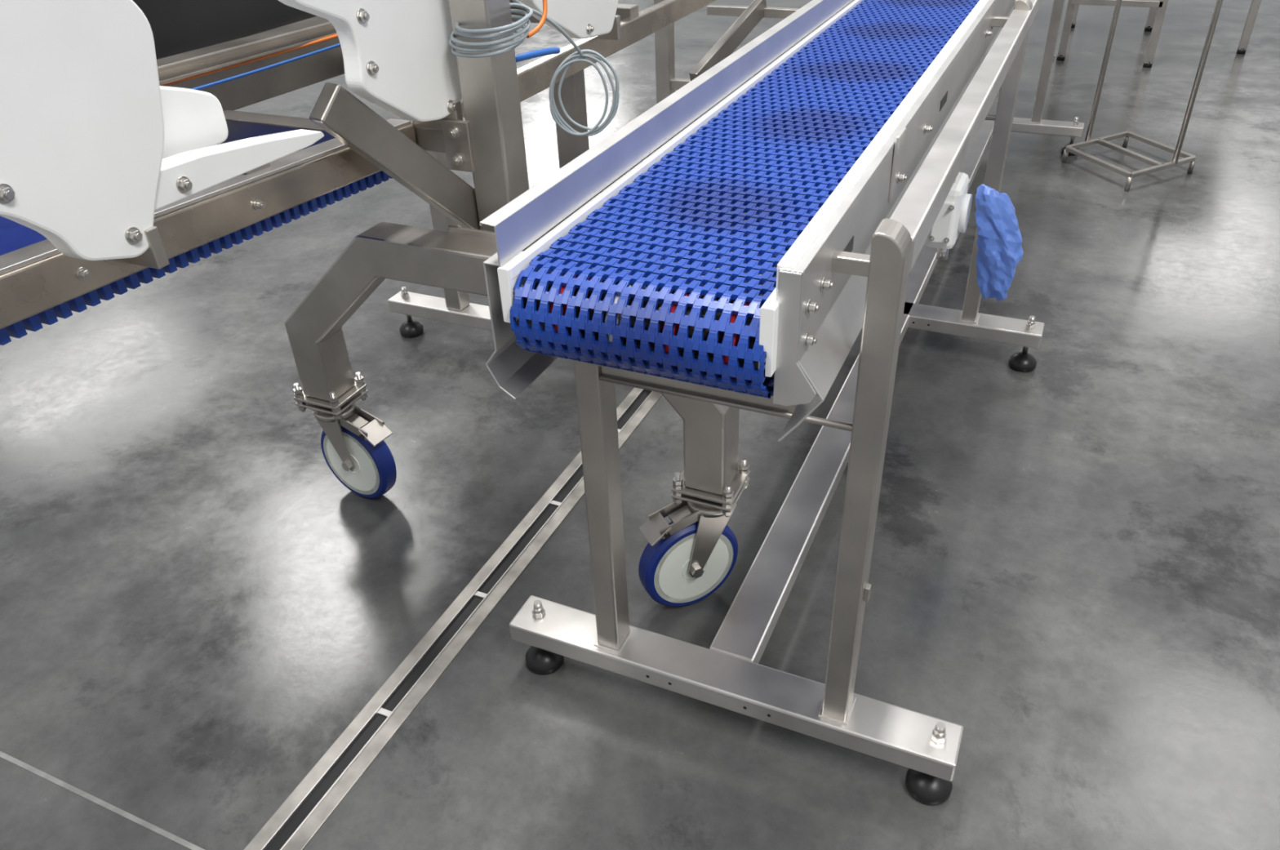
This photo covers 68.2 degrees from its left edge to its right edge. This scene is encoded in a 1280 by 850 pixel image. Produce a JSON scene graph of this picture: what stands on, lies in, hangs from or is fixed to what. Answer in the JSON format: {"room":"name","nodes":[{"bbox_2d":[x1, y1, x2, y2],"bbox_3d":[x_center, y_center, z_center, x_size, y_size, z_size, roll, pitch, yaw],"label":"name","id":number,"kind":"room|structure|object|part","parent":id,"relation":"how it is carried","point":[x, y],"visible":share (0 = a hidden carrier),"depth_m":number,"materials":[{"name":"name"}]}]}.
{"room":"factory floor","nodes":[
{"label":"factory floor","id":0,"kind":"room"},
{"bbox_2d":[0,0,1279,849],"bbox_3d":[1.902,-3.964,8.211,28.000,0.001,26.000,12,36,21],"label":"floor","id":1,"kind":"structure","parent":0,"point":[1075,564],"depth_m":1.99,"materials":[{"name":"concrete"}]},
{"bbox_2d":[0,751,204,849],"bbox_3d":[-4.289,-0.135,2.873,8.061,0.005,0.008,12,36,21],"label":"trim","id":2,"kind":"structure","parent":1,"relation":"on","point":[189,845],"depth_m":1.52,"materials":[{"name":"silver metal"}]},
{"bbox_2d":[0,0,799,606],"bbox_3d":[-0.297,-0.694,1.820,1.276,1.800,3.611,12,36,21],"label":"machine","id":3,"kind":"object","parent":1,"relation":"on","point":[127,160],"visible":0.98,"depth_m":1.59,"materials":[{"name":"silver metal"}]},
{"bbox_2d":[0,183,13,204],"bbox_3d":[-0.691,-0.251,1.028,0.002,0.022,0.022,12,36,21],"label":"washer","id":4,"kind":"object","parent":3,"relation":"in","point":[6,190],"depth_m":1.02,"materials":[{"name":"silver metal"}]},
{"bbox_2d":[76,266,88,279],"bbox_3d":[-0.694,-0.189,1.179,0.002,0.016,0.016,12,36,21],"label":"bolt","id":5,"kind":"object","parent":3,"relation":"in","point":[82,272],"depth_m":1.17,"materials":[{"name":"silver metal"}]},
{"bbox_2d":[124,226,140,244],"bbox_3d":[-0.633,-0.236,1.182,0.002,0.022,0.022,12,36,21],"label":"washer","id":6,"kind":"object","parent":3,"relation":"in","point":[132,234],"depth_m":1.18,"materials":[{"name":"silver metal"}]},
{"bbox_2d":[176,176,188,192],"bbox_3d":[-0.602,-0.317,1.247,0.002,0.022,0.022,12,36,21],"label":"washer","id":7,"kind":"object","parent":3,"relation":"in","point":[182,182],"depth_m":1.24,"materials":[{"name":"silver metal"}]},
{"bbox_3d":[-0.709,-0.194,1.184,0.030,0.139,1.400,12,36,21],"label":"rail","id":8,"kind":"part","parent":3,"relation":"part of","materials":[{"name":"silver metal"}]},
{"bbox_2d":[253,199,261,210],"bbox_3d":[-0.571,-0.329,1.415,0.002,0.016,0.016,12,36,21],"label":"bolt","id":9,"kind":"object","parent":3,"relation":"in","point":[256,202],"depth_m":1.41,"materials":[{"name":"silver metal"}]},
{"bbox_3d":[-0.962,-0.589,1.715,0.060,0.070,2.800,12,36,21],"label":"machine sill","id":10,"kind":"part","parent":3,"relation":"part of","materials":[{"name":"silver metal"}]},
{"bbox_3d":[-0.668,-0.059,2.053,0.116,0.006,0.104,12,36,21],"label":"plate","id":11,"kind":"part","parent":3,"relation":"part of","materials":[{"name":"silver metal"}]},
{"bbox_3d":[-0.685,-0.824,2.067,0.060,0.191,3.400,12,36,21],"label":"rail","id":12,"kind":"part","parent":3,"relation":"part of","materials":[{"name":"silver metal"}]},
{"bbox_3d":[-0.667,-0.036,2.068,0.090,0.014,0.090,12,36,21],"label":"fork crown","id":13,"kind":"part","parent":3,"relation":"part of","materials":[{"name":"silver metal"}]},
{"bbox_3d":[-0.617,0.006,2.027,0.090,0.041,0.004,17,38,26],"label":"brake arm","id":14,"kind":"part","parent":3,"relation":"part of","materials":[{"name":"silver metal"}]},
{"bbox_2d":[356,8,365,23],"bbox_3d":[-0.416,-0.611,1.415,0.002,0.022,0.022,12,36,21],"label":"washer","id":15,"kind":"object","parent":3,"relation":"in","point":[361,12],"depth_m":1.41,"materials":[{"name":"silver metal"}]},
{"bbox_3d":[-0.592,-0.018,2.061,0.090,0.041,0.004,17,38,26],"label":"brake arm","id":16,"kind":"part","parent":3,"relation":"part of","materials":[{"name":"silver metal"}]},
{"bbox_2d":[366,61,375,75],"bbox_3d":[-0.413,-0.549,1.457,0.002,0.022,0.022,12,36,21],"label":"washer","id":17,"kind":"object","parent":3,"relation":"in","point":[371,65],"depth_m":1.45,"materials":[{"name":"silver metal"}]},
{"bbox_3d":[-0.357,-0.533,1.736,0.150,0.050,0.060,12,36,21],"label":"cross arm","id":18,"kind":"part","parent":3,"relation":"part of","materials":[{"name":"silver metal"}]},
{"bbox_2d":[446,99,453,112],"bbox_3d":[-0.332,-0.558,1.659,0.002,0.022,0.022,12,36,21],"label":"washer","id":19,"kind":"object","parent":3,"relation":"in","point":[449,102],"depth_m":1.65,"materials":[{"name":"silver metal"}]},
{"bbox_2d":[448,126,458,138],"bbox_3d":[-0.330,-0.518,1.675,0.022,0.022,0.002,12,36,21],"label":"bolt","id":20,"kind":"object","parent":3,"relation":"in","point":[453,131],"depth_m":1.67,"materials":[{"name":"silver metal"}]},
{"bbox_2d":[452,154,462,166],"bbox_3d":[-0.328,-0.476,1.703,0.022,0.022,0.002,12,36,21],"label":"bolt","id":21,"kind":"object","parent":3,"relation":"in","point":[457,159],"depth_m":1.70,"materials":[{"name":"silver metal"}]},
{"bbox_3d":[-0.277,-0.152,1.776,0.954,0.396,0.080,12,36,21],"label":"leg frame","id":22,"kind":"part","parent":3,"relation":"part of","materials":[{"name":"silver metal"}]},
{"bbox_3d":[-0.161,-0.546,2.493,0.060,0.800,0.060,12,36,21],"label":"machine leg","id":23,"kind":"part","parent":3,"relation":"part of","materials":[{"name":"silver metal"}]},
{"bbox_3d":[0.005,-1.064,2.517,0.030,0.058,1.910,12,36,21],"label":"rail","id":24,"kind":"part","parent":3,"relation":"part of","materials":[{"name":"silver metal"}]},
{"bbox_2d":[586,23,591,34],"bbox_3d":[-0.115,-0.894,2.135,0.002,0.022,0.022,12,36,21],"label":"washer","id":25,"kind":"object","parent":3,"relation":"in","point":[588,25],"depth_m":2.13,"materials":[{"name":"silver metal"}]},
{"bbox_3d":[0.090,-1.048,3.228,0.050,0.800,0.050,12,36,21],"label":"machine leg","id":26,"kind":"part","parent":3,"relation":"part of","materials":[{"name":"silver metal"}]},
{"bbox_3d":[0.056,0.157,1.756,0.090,0.041,0.004,-16,36,-19],"label":"brake arm","id":27,"kind":"part","parent":3,"relation":"part of","materials":[{"name":"silver metal"}]},
{"bbox_3d":[0.076,0.180,1.720,0.090,0.041,0.004,-16,36,-19],"label":"brake arm","id":28,"kind":"part","parent":3,"relation":"part of","materials":[{"name":"silver metal"}]},
{"bbox_3d":[0.132,0.138,1.754,0.090,0.014,0.090,12,36,21],"label":"fork crown","id":29,"kind":"part","parent":3,"relation":"part of","materials":[{"name":"silver metal"}]},
{"bbox_3d":[0.131,0.115,1.738,0.116,0.006,0.104,12,36,21],"label":"plate","id":30,"kind":"part","parent":3,"relation":"part of","materials":[{"name":"silver metal"}]},
{"bbox_2d":[387,151,492,337],"bbox_3d":[-0.334,-0.511,2.491,0.880,0.755,0.070,12,36,21],"label":"stand","id":31,"kind":"object","parent":1,"relation":"on","point":[455,308],"visible":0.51,"depth_m":2.70,"materials":[{"name":"silver metal"}]},
{"bbox_3d":[-0.688,-0.346,2.797,0.014,0.128,0.014,12,36,21],"label":"foot stem","id":32,"kind":"part","parent":31,"relation":"part of","materials":[{"name":"silver metal"}]},
{"bbox_3d":[-0.532,-0.604,2.535,0.050,0.635,0.050,12,36,21],"label":"leg","id":33,"kind":"part","parent":31,"relation":"part of","materials":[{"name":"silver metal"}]},
{"bbox_2d":[244,386,662,849],"bbox_3d":[0.393,-0.548,3.202,0.084,0.035,7.300,12,36,21],"label":"floor drain","id":34,"kind":"object","parent":1,"relation":"on","point":[300,828],"visible":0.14,"depth_m":1.74,"materials":[{"name":"metal"}]},
{"bbox_2d":[479,0,1084,805],"bbox_3d":[1.038,-1.041,3.051,0.764,0.916,4.806,12,36,21],"label":"conveyor","id":35,"kind":"object","parent":1,"relation":"on","point":[731,243],"visible":0.99,"depth_m":1.38,"materials":[{"name":"blue plastic"}]},
{"bbox_3d":[-0.056,0.109,1.451,0.040,0.615,0.050,12,36,21],"label":"leg","id":36,"kind":"part","parent":35,"relation":"part of","materials":[{"name":"silver metal"}]},
{"bbox_3d":[0.051,-0.068,1.256,0.365,0.006,0.030,12,36,21],"label":"crossbar plate","id":37,"kind":"part","parent":35,"relation":"part of","materials":[{"name":"silver metal"}]},
{"bbox_3d":[0.791,-1.437,2.883,0.022,0.054,4.732,12,36,21],"label":"guide rail","id":38,"kind":"part","parent":35,"relation":"part of","materials":[{"name":"silver metal"}]},
{"bbox_3d":[0.785,-1.340,2.956,0.043,0.190,4.728,12,36,21],"label":"panel","id":39,"kind":"part","parent":35,"relation":"part of","materials":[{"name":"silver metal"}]},
{"bbox_3d":[0.980,-1.363,2.901,0.334,0.008,4.628,12,36,21],"label":"bed plate","id":40,"kind":"part","parent":35,"relation":"part of","materials":[{"name":"blue plastic"}]},
{"bbox_3d":[0.073,-0.056,1.248,0.275,0.035,0.006,12,36,21],"label":"cross plate","id":41,"kind":"part","parent":35,"relation":"part of","materials":[{"name":"silver metal"}]},
{"bbox_3d":[0.105,-0.031,1.240,0.350,0.009,0.009,12,36,21],"label":"cross rod","id":42,"kind":"part","parent":35,"relation":"part of","materials":[{"name":"silver metal"}]},
{"bbox_2d":[804,332,808,346],"bbox_3d":[0.183,-0.094,1.040,0.002,0.016,0.016,12,36,21],"label":"washer","id":43,"kind":"object","parent":35,"relation":"in","point":[806,334],"depth_m":1.03,"materials":[{"name":"silver metal"}]},
{"bbox_2d":[805,299,811,314],"bbox_3d":[0.181,-0.127,1.018,0.002,0.016,0.016,12,36,21],"label":"washer","id":44,"kind":"object","parent":35,"relation":"in","point":[808,302],"depth_m":1.01,"materials":[{"name":"silver metal"}]},
{"bbox_2d":[820,276,826,291],"bbox_3d":[0.206,-0.158,1.063,0.002,0.016,0.016,12,36,21],"label":"washer","id":45,"kind":"object","parent":35,"relation":"in","point":[823,279],"depth_m":1.06,"materials":[{"name":"silver metal"}]},
{"bbox_3d":[0.295,0.112,1.262,0.038,0.794,0.048,12,36,21],"label":"leg","id":46,"kind":"part","parent":35,"relation":"part of","materials":[{"name":"silver metal"}]},
{"bbox_3d":[1.139,-1.289,2.804,0.059,0.217,4.720,12,36,21],"label":"panel","id":47,"kind":"part","parent":35,"relation":"part of","materials":[{"name":"silver metal"}]},
{"bbox_3d":[0.367,-0.370,1.349,0.006,0.095,0.050,12,36,21],"label":"joint plate","id":48,"kind":"part","parent":35,"relation":"part of","materials":[{"name":"silver metal"}]},
{"bbox_2d":[896,171,900,183],"bbox_3d":[0.371,-0.355,1.357,0.002,0.016,0.016,12,36,21],"label":"washer","id":49,"kind":"object","parent":35,"relation":"in","point":[898,173],"depth_m":1.35,"materials":[{"name":"silver metal"}]},
{"bbox_2d":[924,172,972,260],"bbox_3d":[0.646,-0.457,1.993,0.090,0.215,0.165,12,36,21],"label":"motor","id":50,"kind":"object","parent":35,"relation":"attached to","point":[953,218],"visible":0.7,"depth_m":1.95,"materials":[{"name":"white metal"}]},
{"bbox_2d":[974,184,1023,301],"bbox_3d":[0.750,-0.383,1.990,0.113,0.248,0.075,12,36,21],"label":"plastic bag","id":51,"kind":"object","parent":50,"relation":"hanging from","point":[999,241],"visible":1,"depth_m":1.96,"materials":[{"name":"blue plastic"}]},
{"bbox_3d":[0.681,-0.761,2.299,0.350,0.009,0.009,12,36,21],"label":"cross rod","id":52,"kind":"part","parent":35,"relation":"part of","materials":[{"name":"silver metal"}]},
{"bbox_3d":[0.871,-0.619,2.321,0.038,0.794,0.048,12,36,21],"label":"leg","id":53,"kind":"part","parent":35,"relation":"part of","materials":[{"name":"silver metal"}]},
{"bbox_3d":[1.027,-0.228,2.506,0.014,0.128,0.014,12,36,21],"label":"foot stem","id":54,"kind":"part","parent":35,"relation":"part of","materials":[{"name":"silver metal"}]},
{"bbox_3d":[1.647,-1.603,3.748,0.038,0.794,0.048,12,36,21],"label":"leg","id":55,"kind":"part","parent":35,"relation":"part of","materials":[{"name":"silver metal"}]},
{"bbox_3d":[1.803,-1.212,3.933,0.014,0.128,0.014,12,36,21],"label":"foot stem","id":56,"kind":"part","parent":35,"relation":"part of","materials":[{"name":"silver metal"}]},
{"bbox_2d":[1062,0,1222,191],"bbox_3d":[1.927,-1.637,3.406,0.368,1.450,0.442,-12,35,-13],"label":"frame","id":57,"kind":"object","parent":1,"relation":"on","point":[1103,140],"visible":1,"depth_m":3.68,"materials":[{"name":"silver metal"}]},
{"bbox_3d":[1.819,-1.743,3.518,0.020,1.390,0.020,12,36,21],"label":"post","id":58,"kind":"part","parent":57,"relation":"part of","materials":[{"name":"silver metal"}]},
{"bbox_3d":[2.037,-1.587,3.268,0.020,1.390,0.020,12,36,21],"label":"post","id":59,"kind":"part","parent":57,"relation":"part of","materials":[{"name":"silver metal"}]},
{"bbox_2d":[1056,0,1261,67],"bbox_3d":[2.931,-2.538,5.207,1.100,0.880,1.150,12,36,21],"label":"steel table","id":60,"kind":"object","parent":1,"relation":"on","point":[1157,8],"visible":0.98,"depth_m":5.12,"materials":[{"name":"silver metal"}]},
{"bbox_3d":[2.338,-2.405,5.055,0.040,0.830,0.040,12,36,21],"label":"leg","id":61,"kind":"part","parent":60,"relation":"part of","materials":[{"name":"silver metal"}]},
{"bbox_3d":[2.706,-2.872,5.732,0.040,0.830,0.040,12,36,21],"label":"leg","id":62,"kind":"part","parent":60,"relation":"part of","materials":[{"name":"silver metal"}]},
{"bbox_3d":[3.107,-2.784,5.574,0.040,0.830,0.040,12,36,21],"label":"leg","id":63,"kind":"part","parent":60,"relation":"part of","materials":[{"name":"silver metal"}]},
{"bbox_3d":[2.719,-2.292,4.860,0.040,0.830,0.040,12,36,21],"label":"leg","id":64,"kind":"part","parent":60,"relation":"part of","materials":[{"name":"silver metal"}]},
{"bbox_3d":[3.331,-2.432,5.029,0.040,0.830,0.040,12,36,21],"label":"leg","id":65,"kind":"part","parent":60,"relation":"part of","materials":[{"name":"silver metal"}]}
]}

